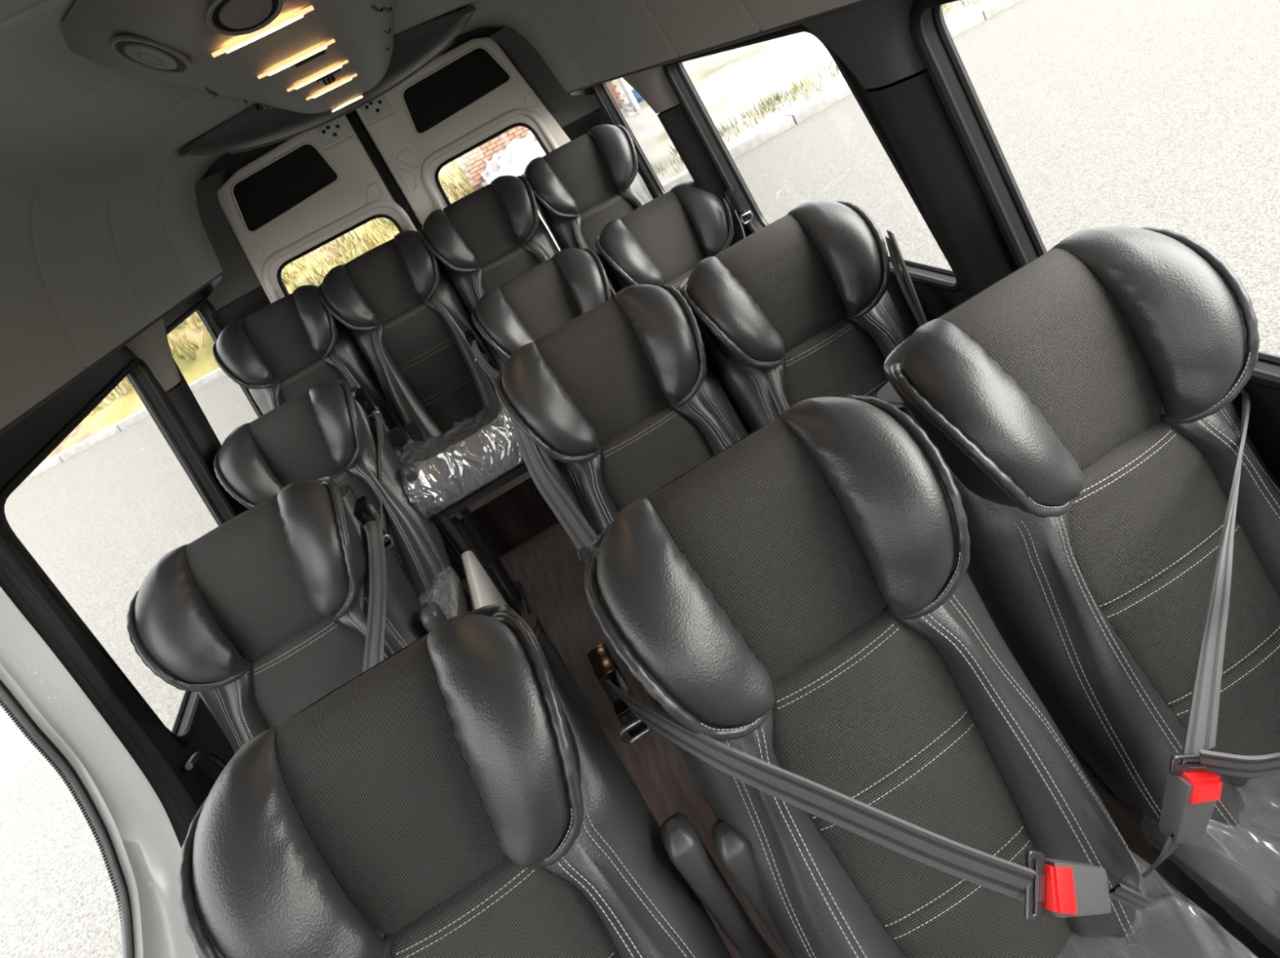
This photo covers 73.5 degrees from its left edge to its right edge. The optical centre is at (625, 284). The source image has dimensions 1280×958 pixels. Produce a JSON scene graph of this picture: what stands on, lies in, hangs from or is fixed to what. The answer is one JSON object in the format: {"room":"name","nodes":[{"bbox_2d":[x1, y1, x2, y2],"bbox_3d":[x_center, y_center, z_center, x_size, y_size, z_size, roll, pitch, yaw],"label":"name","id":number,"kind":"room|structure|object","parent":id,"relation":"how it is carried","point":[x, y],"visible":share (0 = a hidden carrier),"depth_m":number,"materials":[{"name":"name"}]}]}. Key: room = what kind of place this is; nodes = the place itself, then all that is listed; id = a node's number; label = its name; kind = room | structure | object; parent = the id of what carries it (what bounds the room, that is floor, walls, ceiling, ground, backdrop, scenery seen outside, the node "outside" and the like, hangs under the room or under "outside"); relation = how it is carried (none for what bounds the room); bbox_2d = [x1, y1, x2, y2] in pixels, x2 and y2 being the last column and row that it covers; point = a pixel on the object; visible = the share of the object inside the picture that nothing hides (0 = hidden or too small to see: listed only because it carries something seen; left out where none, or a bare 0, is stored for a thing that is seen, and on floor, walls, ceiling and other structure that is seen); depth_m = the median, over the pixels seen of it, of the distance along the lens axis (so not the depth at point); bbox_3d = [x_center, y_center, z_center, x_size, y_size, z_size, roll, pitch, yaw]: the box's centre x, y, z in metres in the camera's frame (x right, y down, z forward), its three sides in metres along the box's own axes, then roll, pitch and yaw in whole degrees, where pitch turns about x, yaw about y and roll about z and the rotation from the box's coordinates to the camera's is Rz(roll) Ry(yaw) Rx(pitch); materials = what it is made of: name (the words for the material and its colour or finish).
{"room":"vehicle interior","nodes":[
{"label":"vehicle interior","id":0,"kind":"room"},
{"bbox_2d":[0,283,263,783],"bbox_3d":[-1.186,0.868,2.801,0.109,1.680,2.255,-29,15,-8],"label":"wall","id":1,"kind":"structure","parent":0,"point":[21,442],"depth_m":1.97,"materials":[{"name":"black plastic"}]},
{"bbox_2d":[0,586,199,957],"bbox_3d":[-0.997,0.804,1.442,0.096,1.084,0.387,-29,15,-8],"label":"door","id":2,"kind":"structure","parent":1,"relation":"in","point":[135,837],"depth_m":1.57,"materials":[{"name":"grey paint"}]},
{"bbox_2d":[0,534,214,848],"bbox_3d":[-1.003,0.777,1.567,0.054,1.112,0.310,-29,15,-8],"label":"trim","id":3,"kind":"structure","parent":1,"relation":"attached to","point":[181,793],"depth_m":1.66,"materials":[{"name":"black plastic"}]},
{"bbox_2d":[0,271,222,435],"bbox_3d":[-1.047,0.384,1.024,0.125,0.020,5.330,-29,15,-8],"label":"trim","id":4,"kind":"structure","parent":1,"relation":"attached to","point":[86,371],"depth_m":2.01,"materials":[{"name":"grey plastic"}]},
{"bbox_2d":[0,358,237,746],"bbox_3d":[-1.210,0.625,2.165,0.107,0.722,1.054,-29,15,-8],"label":"window","id":5,"kind":"structure","parent":1,"relation":"in","point":[25,471],"depth_m":1.97,"materials":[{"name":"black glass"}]},
{"bbox_2d":[125,317,249,515],"bbox_3d":[-1.147,0.844,2.846,0.122,1.625,0.298,-29,15,-8],"label":"trim","id":6,"kind":"structure","parent":1,"relation":"attached to","point":[152,346],"depth_m":2.67,"materials":[{"name":"black plastic"}]},
{"bbox_2d":[184,751,227,771],"bbox_3d":[-0.861,1.018,1.792,0.016,0.148,0.111,-29,15,-8],"label":"handle","id":7,"kind":"object","parent":1,"relation":"attached to","point":[210,756],"visible":0.78,"depth_m":1.79,"materials":[{"name":"black plastic"}]},
{"bbox_2d":[165,298,262,447],"bbox_3d":[-1.506,0.405,3.190,0.108,0.638,0.805,-29,15,-8],"label":"window","id":8,"kind":"structure","parent":1,"relation":"in","point":[180,320],"depth_m":3.23,"materials":[{"name":"black rubber"}]},
{"bbox_2d":[204,27,595,306],"bbox_3d":[-0.720,0.049,3.916,2.000,2.105,0.010,-29,15,-8],"label":"wall","id":9,"kind":"structure","parent":0,"point":[231,163],"depth_m":3.61,"materials":[{"name":"grey plastic"}]},
{"bbox_2d":[194,169,271,333],"bbox_3d":[-1.355,0.480,3.711,0.357,1.990,0.190,-29,15,-8],"label":"trim","id":10,"kind":"structure","parent":9,"relation":"attached to","point":[239,278],"depth_m":3.54,"materials":[{"name":"black plastic"}]},
{"bbox_2d":[217,115,417,443],"bbox_3d":[-1.060,0.283,3.809,0.754,1.978,0.068,-29,15,-8],"label":"door","id":11,"kind":"structure","parent":9,"relation":"in","point":[320,184],"depth_m":3.62,"materials":[{"name":"beige paint"}]},
{"bbox_2d":[345,110,501,372],"bbox_3d":[-0.736,0.109,3.870,0.040,2.000,0.050,-29,15,-8],"label":"door frame","id":12,"kind":"structure","parent":9,"relation":"attached to","point":[352,117],"depth_m":3.66,"materials":[{"name":"black plastic"}]},
{"bbox_2d":[355,36,570,226],"bbox_3d":[-0.360,-0.120,3.925,0.849,1.992,0.068,-29,15,-8],"label":"door","id":13,"kind":"structure","parent":9,"relation":"in","point":[472,94],"depth_m":3.72,"materials":[{"name":"beige paint"}]},
{"bbox_2d":[433,471,559,581],"bbox_3d":[-0.284,0.851,4.014,1.700,0.250,0.420,-29,15,-8],"label":"trim","id":14,"kind":"structure","parent":9,"relation":"attached to","point":[516,512],"depth_m":3.77,"materials":[{"name":"black plastic"}]},
{"bbox_2d":[487,26,658,197],"bbox_3d":[0.000,-0.285,3.939,0.357,1.990,0.190,-29,15,-8],"label":"trim","id":15,"kind":"structure","parent":9,"relation":"attached to","point":[565,108],"depth_m":3.77,"materials":[{"name":"black plastic"}]},
{"bbox_2d":[0,0,860,430],"bbox_3d":[-0.422,-0.245,1.146,1.632,0.455,5.450,-29,15,-8],"label":"ceiling","id":16,"kind":"structure","parent":0,"point":[103,233],"depth_m":2.03,"materials":[{"name":"grey"}]},
{"bbox_2d":[60,0,395,113],"bbox_3d":[-0.670,-0.482,1.828,0.480,0.130,1.950,-29,15,-8],"label":"console","id":17,"kind":"object","parent":16,"relation":"attached to","point":[302,56],"visible":1,"depth_m":1.13,"materials":[{"name":"grey plastic"}]},
{"bbox_2d":[109,34,191,74],"bbox_3d":[-0.568,-0.274,1.027,0.072,0.064,0.084,-29,15,-8],"label":"vent","id":18,"kind":"object","parent":17,"relation":"attached to","point":[153,52],"depth_m":1.01,"materials":[{"name":"grey plastic"}]},
{"bbox_2d":[204,0,284,35],"bbox_3d":[-0.428,-0.309,0.967,0.089,0.037,0.083,-29,15,-8],"label":"vent","id":19,"kind":"object","parent":17,"relation":"attached to","point":[222,17],"depth_m":0.97,"materials":[{"name":"black plastic"}]},
{"bbox_2d":[254,102,267,110],"bbox_3d":[-0.860,-0.421,2.024,0.029,0.024,0.026,-21,16,23],"label":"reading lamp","id":20,"kind":"object","parent":17,"relation":"attached to","point":[258,106],"depth_m":2.01,"materials":[{"name":"black plastic"}]},
{"bbox_2d":[211,5,314,57],"bbox_3d":[-0.438,-0.306,1.038,0.132,0.005,0.020,-29,15,-8],"label":"lamp","id":21,"kind":"object","parent":17,"relation":"attached to","point":[294,13],"depth_m":1.03,"materials":[{"name":"beige plastic"}]},
{"bbox_2d":[257,39,335,79],"bbox_3d":[-0.520,-0.356,1.356,0.132,0.005,0.016,-29,15,-8],"label":"lamp","id":22,"kind":"object","parent":17,"relation":"attached to","point":[307,52],"depth_m":1.35,"materials":[{"name":"beige plastic"}]},
{"bbox_2d":[294,50,325,67],"bbox_3d":[-0.531,-0.380,1.446,0.055,0.006,0.012,-29,15,-8],"label":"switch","id":23,"kind":"object","parent":17,"relation":"attached to","point":[320,53],"depth_m":1.44,"materials":[{"name":"plastic"}]},
{"bbox_2d":[286,59,348,92],"bbox_3d":[-0.610,-0.414,1.703,0.132,0.005,0.016,-29,15,-8],"label":"lamp","id":24,"kind":"object","parent":17,"relation":"attached to","point":[338,64],"depth_m":1.70,"materials":[{"name":"beige plastic"}]},
{"bbox_2d":[315,68,340,82],"bbox_3d":[-0.624,-0.439,1.800,0.055,0.006,0.012,-29,15,-8],"label":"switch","id":25,"kind":"object","parent":17,"relation":"attached to","point":[328,77],"depth_m":1.80,"materials":[{"name":"black plastic"}]},
{"bbox_2d":[321,75,335,84],"bbox_3d":[-0.634,-0.438,1.829,0.026,0.023,0.030,-29,15,-8],"label":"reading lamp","id":26,"kind":"object","parent":17,"relation":"attached to","point":[330,79],"depth_m":1.82,"materials":[{"name":"black plastic"}]},
{"bbox_2d":[306,73,357,100],"bbox_3d":[-0.700,-0.471,2.047,0.132,0.005,0.016,-29,15,-8],"label":"lamp","id":27,"kind":"object","parent":17,"relation":"attached to","point":[348,77],"depth_m":2.04,"materials":[{"name":"beige plastic"}]},
{"bbox_2d":[177,5,475,156],"bbox_3d":[-0.964,-0.650,2.911,1.030,0.146,0.420,-29,15,-8],"label":"ceiling panel","id":28,"kind":"object","parent":16,"relation":"attached to","point":[415,48],"visible":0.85,"depth_m":2.77,"materials":[{"name":"grey plastic"}]},
{"bbox_2d":[255,144,270,151],"bbox_3d":[-1.179,-0.465,2.844,0.100,0.006,0.012,-29,15,-8],"label":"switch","id":29,"kind":"object","parent":28,"relation":"attached to","point":[262,146],"depth_m":2.83,"materials":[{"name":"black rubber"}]},
{"bbox_2d":[459,521,1191,957],"bbox_3d":[0.421,1.385,1.607,2.000,0.060,5.600,-29,15,-8],"label":"floor","id":30,"kind":"structure","parent":0,"point":[549,570],"depth_m":2.61,"materials":[{"name":"brown wood"}]},
{"bbox_2d":[126,476,447,753],"bbox_3d":[-0.459,1.063,1.663,0.510,1.244,0.807,-29,15,-8],"label":"passenger seat","id":31,"kind":"object","parent":30,"relation":"on","point":[263,615],"visible":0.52,"depth_m":1.75,"materials":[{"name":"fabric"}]},
{"bbox_2d":[362,512,386,672],"bbox_3d":[-0.515,0.701,1.766,0.046,0.319,0.333,-19,17,29],"label":"belt","id":32,"kind":"object","parent":31,"relation":"attached to","point":[374,649],"visible":0.64,"depth_m":1.79,"materials":[{"name":"grey fabric"}]},
{"bbox_2d":[211,284,467,583],"bbox_3d":[-0.988,0.735,3.249,0.462,1.464,0.560,-29,15,-8],"label":"passenger seat","id":33,"kind":"object","parent":30,"relation":"on","point":[293,344],"visible":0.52,"depth_m":3.20,"materials":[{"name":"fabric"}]},
{"bbox_2d":[387,426,410,453],"bbox_3d":[-0.811,0.594,3.127,0.045,0.153,0.027,-29,15,-8],"label":"buckle","id":34,"kind":"object","parent":33,"relation":"attached to","point":[396,436],"visible":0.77,"depth_m":3.10,"materials":[{"name":"grey plastic"}]},
{"bbox_2d":[392,443,412,460],"bbox_3d":[-0.960,0.749,3.128,0.422,0.214,0.310,-29,15,-8],"label":"seat cushion","id":35,"kind":"object","parent":33,"relation":"on","point":[398,451],"depth_m":3.04,"materials":[{"name":"grey leather"}]},
{"bbox_2d":[213,380,508,619],"bbox_3d":[-0.748,0.948,2.604,0.510,1.216,0.807,-29,15,-8],"label":"passenger seat","id":36,"kind":"object","parent":30,"relation":"on","point":[329,429],"visible":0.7,"depth_m":2.70,"materials":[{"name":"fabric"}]},
{"bbox_2d":[372,406,390,550],"bbox_3d":[-0.769,0.688,2.731,0.038,0.486,0.368,-18,18,32],"label":"belt","id":37,"kind":"object","parent":36,"relation":"attached to","point":[379,422],"visible":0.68,"depth_m":2.75,"materials":[{"name":"grey fabric"}]},
{"bbox_2d":[417,567,459,617],"bbox_3d":[-0.688,1.062,2.479,0.451,0.206,0.531,-29,15,-8],"label":"plastic film","id":38,"kind":"object","parent":36,"relation":"on","point":[455,580],"visible":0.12,"depth_m":2.60,"materials":[{"name":"plastic"}]},
{"bbox_2d":[422,569,472,619],"bbox_3d":[-0.679,1.082,2.492,0.444,0.214,0.517,-29,15,-8],"label":"seat cushion","id":39,"kind":"object","parent":36,"relation":"on","point":[464,606],"depth_m":2.66,"materials":[{"name":"grey plastic"}]},
{"bbox_2d":[317,230,530,616],"bbox_3d":[-0.588,0.546,3.184,0.462,1.468,0.807,-29,15,-8],"label":"passenger seat","id":40,"kind":"object","parent":30,"relation":"on","point":[396,300],"visible":0.88,"depth_m":3.24,"materials":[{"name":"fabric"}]},
{"bbox_2d":[404,420,425,442],"bbox_3d":[-0.752,0.573,3.139,0.045,0.153,0.027,-29,15,-8],"label":"buckle","id":41,"kind":"object","parent":40,"relation":"attached to","point":[412,428],"visible":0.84,"depth_m":3.12,"materials":[{"name":"grey plastic"}]},
{"bbox_2d":[400,394,515,503],"bbox_3d":[-0.563,0.544,3.028,0.451,0.201,0.536,-29,15,-8],"label":"plastic film","id":42,"kind":"object","parent":40,"relation":"on","point":[463,429],"visible":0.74,"depth_m":3.00,"materials":[{"name":"plastic"}]},
{"bbox_2d":[405,398,524,518],"bbox_3d":[-0.556,0.562,3.043,0.422,0.214,0.517,-29,15,-8],"label":"seat cushion","id":43,"kind":"object","parent":40,"relation":"on","point":[469,469],"depth_m":2.83,"materials":[{"name":"grey plastic"}]},
{"bbox_2d":[177,604,777,957],"bbox_3d":[0.023,1.053,0.918,0.510,1.216,0.807,-29,15,-8],"label":"passenger seat","id":44,"kind":"object","parent":30,"relation":"on","point":[462,795],"visible":1,"depth_m":1.01,"materials":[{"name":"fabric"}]},
{"bbox_2d":[418,175,559,352],"bbox_3d":[-0.249,0.314,3.354,0.462,1.480,0.560,-29,15,-8],"label":"passenger seat","id":45,"kind":"object","parent":30,"relation":"on","point":[495,233],"visible":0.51,"depth_m":3.30,"materials":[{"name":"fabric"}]},
{"bbox_2d":[463,248,614,371],"bbox_3d":[-0.020,0.537,2.735,0.525,1.211,0.807,-29,15,-8],"label":"passenger seat","id":46,"kind":"object","parent":30,"relation":"on","point":[528,307],"visible":0.3,"depth_m":2.83,"materials":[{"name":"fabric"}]},
{"bbox_2d":[468,339,500,378],"bbox_3d":[-0.447,0.262,2.824,0.034,0.172,0.162,-37,18,-33],"label":"belt","id":47,"kind":"object","parent":46,"relation":"attached to","point":[482,362],"visible":0.73,"depth_m":2.83,"materials":[{"name":"grey fabric"}]},
{"bbox_2d":[520,124,653,294],"bbox_3d":[0.128,0.100,3.429,0.462,1.476,0.560,-29,15,-8],"label":"passenger seat","id":48,"kind":"object","parent":30,"relation":"on","point":[592,180],"visible":0.48,"depth_m":3.37,"materials":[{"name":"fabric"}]},
{"bbox_2d":[494,284,748,562],"bbox_3d":[0.228,0.664,1.806,0.480,1.249,0.807,-29,15,-8],"label":"passenger seat","id":49,"kind":"object","parent":30,"relation":"on","point":[623,399],"visible":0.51,"depth_m":1.90,"materials":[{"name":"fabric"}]},
{"bbox_2d":[509,416,597,560],"bbox_3d":[-0.164,0.429,1.907,0.074,0.416,0.157,-29,15,-8],"label":"seat side","id":50,"kind":"object","parent":49,"relation":"attached to","point":[568,515],"visible":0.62,"depth_m":1.87,"materials":[{"name":"grey leather"}]},
{"bbox_2d":[595,181,753,293],"bbox_3d":[0.423,0.285,2.808,0.492,1.216,0.818,-29,15,-8],"label":"passenger seat","id":51,"kind":"object","parent":30,"relation":"on","point":[660,242],"visible":0.32,"depth_m":2.89,"materials":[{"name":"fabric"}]},
{"bbox_2d":[734,208,745,238],"bbox_3d":[0.378,-0.167,2.776,0.029,0.147,0.093,-17,18,34],"label":"belt","id":52,"kind":"object","parent":51,"relation":"attached to","point":[735,212],"visible":0.61,"depth_m":2.76,"materials":[{"name":"grey fabric"}]},
{"bbox_2d":[679,200,910,434],"bbox_3d":[0.643,0.452,1.857,0.464,1.221,0.807,-29,15,-8],"label":"passenger seat","id":53,"kind":"object","parent":30,"relation":"on","point":[800,308],"visible":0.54,"depth_m":1.95,"materials":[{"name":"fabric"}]},
{"bbox_2d":[884,230,927,327],"bbox_3d":[0.623,-0.003,1.904,0.030,0.225,0.146,-22,16,20],"label":"belt","id":54,"kind":"object","parent":53,"relation":"attached to","point":[895,253],"visible":0.95,"depth_m":1.90,"materials":[{"name":"grey fabric"}]},
{"bbox_2d":[584,394,1246,957],"bbox_3d":[0.444,0.813,0.972,0.519,1.229,0.807,-29,15,-8],"label":"passenger seat","id":55,"kind":"object","parent":30,"relation":"on","point":[802,599],"visible":0.94,"depth_m":1.08,"materials":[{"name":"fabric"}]},
{"bbox_2d":[605,679,1159,923],"bbox_3d":[0.340,0.693,1.040,0.545,0.618,0.152,-23,15,15],"label":"belt","id":56,"kind":"object","parent":55,"relation":"attached to","point":[1060,888],"visible":0.89,"depth_m":0.96,"materials":[{"name":"grey fabric"}]},
{"bbox_2d":[1115,857,1246,957],"bbox_3d":[0.552,0.918,0.865,0.444,0.214,0.517,-29,15,-8],"label":"seat cushion","id":57,"kind":"object","parent":55,"relation":"on","point":[1171,930],"depth_m":1.04,"materials":[{"name":"plastic"}]},
{"bbox_2d":[1129,850,1257,957],"bbox_3d":[0.545,0.901,0.853,0.451,0.199,0.532,-29,15,-8],"label":"plastic film","id":58,"kind":"object","parent":55,"relation":"on","point":[1180,895],"visible":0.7,"depth_m":1.04,"materials":[{"name":"plastic"}]},
{"bbox_2d":[876,226,1279,957],"bbox_3d":[0.884,0.564,1.073,0.464,1.217,0.807,-29,15,-8],"label":"passenger seat","id":59,"kind":"object","parent":30,"relation":"on","point":[1081,413],"visible":0.9,"depth_m":1.17,"materials":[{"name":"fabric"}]},
{"bbox_2d":[1143,792,1275,917],"bbox_3d":[0.964,0.669,0.953,0.451,0.200,0.529,-29,15,-8],"label":"plastic film","id":60,"kind":"object","parent":59,"relation":"on","point":[1150,839],"visible":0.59,"depth_m":1.09,"materials":[{"name":"plastic"}]},
{"bbox_2d":[1141,388,1279,878],"bbox_3d":[0.802,0.429,1.119,0.612,0.338,0.151,-38,18,-35],"label":"belt","id":61,"kind":"object","parent":59,"relation":"attached to","point":[1193,790],"visible":0.95,"depth_m":1.00,"materials":[{"name":"grey fabric"}]},
{"bbox_2d":[1143,818,1279,957],"bbox_3d":[0.972,0.687,0.965,0.444,0.214,0.517,-29,15,-8],"label":"seat cushion","id":62,"kind":"object","parent":59,"relation":"on","point":[1243,867],"depth_m":1.07,"materials":[{"name":"grey leather"}]},
{"bbox_2d":[582,0,1279,485],"bbox_3d":[0.867,0.184,1.552,0.109,1.680,5.450,-29,15,-8],"label":"wall","id":63,"kind":"structure","parent":0,"point":[1263,430],"depth_m":1.54,"materials":[{"name":"black plastic"}]},
{"bbox_2d":[591,83,664,199],"bbox_3d":[0.122,-0.563,3.417,0.109,0.649,0.874,-29,15,-8],"label":"window","id":64,"kind":"structure","parent":63,"relation":"in","point":[593,88],"depth_m":3.77,"materials":[{"name":"black rubber"}]},
{"bbox_2d":[622,65,751,246],"bbox_3d":[0.425,-0.018,2.983,0.156,1.645,0.268,-29,15,-8],"label":"trim","id":65,"kind":"structure","parent":63,"relation":"attached to","point":[652,85],"depth_m":2.81,"materials":[{"name":"black plastic"}]},
{"bbox_2d":[568,0,879,93],"bbox_3d":[0.439,-0.456,1.273,0.125,0.020,5.330,-29,15,-8],"label":"trim","id":66,"kind":"structure","parent":63,"relation":"attached to","point":[861,2],"depth_m":1.78,"materials":[{"name":"grey plastic"}]},
{"bbox_2d":[662,23,961,292],"bbox_3d":[0.437,-0.351,2.263,0.110,0.668,1.157,-29,15,-8],"label":"window","id":67,"kind":"structure","parent":63,"relation":"in","point":[942,284],"depth_m":1.97,"materials":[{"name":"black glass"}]},
{"bbox_2d":[800,0,1017,299],"bbox_3d":[0.762,0.196,1.693,0.155,1.640,0.298,-29,15,-8],"label":"trim","id":68,"kind":"structure","parent":63,"relation":"attached to","point":[874,40],"depth_m":1.52,"materials":[{"name":"black plastic"}]},
{"bbox_2d":[908,0,1279,391],"bbox_3d":[0.795,-0.113,0.938,0.109,0.660,1.227,-29,15,-8],"label":"window","id":69,"kind":"structure","parent":63,"relation":"in","point":[1265,379],"depth_m":1.48,"materials":[{"name":"black plastic"}]},
{"label":"outside","id":70,"kind":"structure","parent":0,"visible":0},
{"bbox_2d":[0,0,1279,957],"bbox_3d":[-0.701,1.068,7.227,90.000,0.100,90.000,-29,15,-8],"label":"ground","id":71,"kind":"structure","parent":70,"point":[1134,113],"depth_m":7.37,"materials":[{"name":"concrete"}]},
{"bbox_2d":[19,367,226,485],"bbox_3d":[-14.624,5.414,16.298,27.599,0.220,0.354,-29,15,-7],"label":"kerb","id":72,"kind":"object","parent":71,"relation":"on","point":[216,374],"visible":0.16,"depth_m":16.76,"materials":[{"name":"concrete"}]},
{"bbox_2d":[554,0,1021,251],"bbox_3d":[9.790,-6.585,14.405,26.380,0.220,0.320,-29,15,-8],"label":"kerb","id":73,"kind":"object","parent":71,"relation":"on","point":[994,7],"visible":0.22,"depth_m":13.10,"materials":[{"name":"concrete"}]},
{"bbox_2d":[650,0,981,176],"bbox_3d":[2.910,-3.278,14.286,7.859,0.534,1.138,-29,15,-8],"label":"weeds","id":74,"kind":"object","parent":71,"relation":"on","point":[778,96],"visible":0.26,"depth_m":14.22,"materials":[{"name":"beige plant"}]},
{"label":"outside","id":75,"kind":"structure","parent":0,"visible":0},
{"bbox_2d":[43,159,483,461],"bbox_3d":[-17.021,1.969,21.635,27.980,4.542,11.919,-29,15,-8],"label":"dry grass","id":76,"kind":"structure","parent":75,"point":[175,348],"depth_m":18.77,"materials":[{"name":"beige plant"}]},
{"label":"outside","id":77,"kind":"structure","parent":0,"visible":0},
{"bbox_2d":[480,0,994,241],"bbox_3d":[7.862,-10.419,25.098,28.900,2.859,22.000,-29,15,-8],"label":"hill","id":78,"kind":"structure","parent":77,"point":[725,80],"depth_m":15.55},
{"bbox_2d":[456,80,624,187],"bbox_3d":[-1.825,-3.374,17.674,3.646,1.200,0.197,-29,15,-8],"label":"brick wall","id":79,"kind":"structure","parent":78,"relation":"on","point":[472,163],"depth_m":17.47,"materials":[{"name":"red"}]},
{"bbox_2d":[480,102,639,184],"bbox_3d":[-1.111,-2.590,16.904,3.350,1.394,1.850,-29,15,-8],"label":"mound","id":80,"kind":"object","parent":78,"relation":"on","point":[518,153],"visible":0.23,"depth_m":17.13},
{"bbox_2d":[617,77,640,111],"bbox_3d":[-0.237,-4.459,17.532,0.305,2.921,0.180,-29,15,-8],"label":"post","id":81,"kind":"object","parent":78,"relation":"on","point":[624,84],"visible":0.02,"depth_m":17.65,"materials":[{"name":"white"}]},
{"bbox_2d":[631,88,644,102],"bbox_3d":[0.390,-4.000,18.607,0.506,0.620,0.506,-29,15,-8],"label":"drum","id":82,"kind":"object","parent":78,"relation":"on","point":[638,98],"visible":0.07,"depth_m":18.37,"materials":[{"name":"blue plastic"}]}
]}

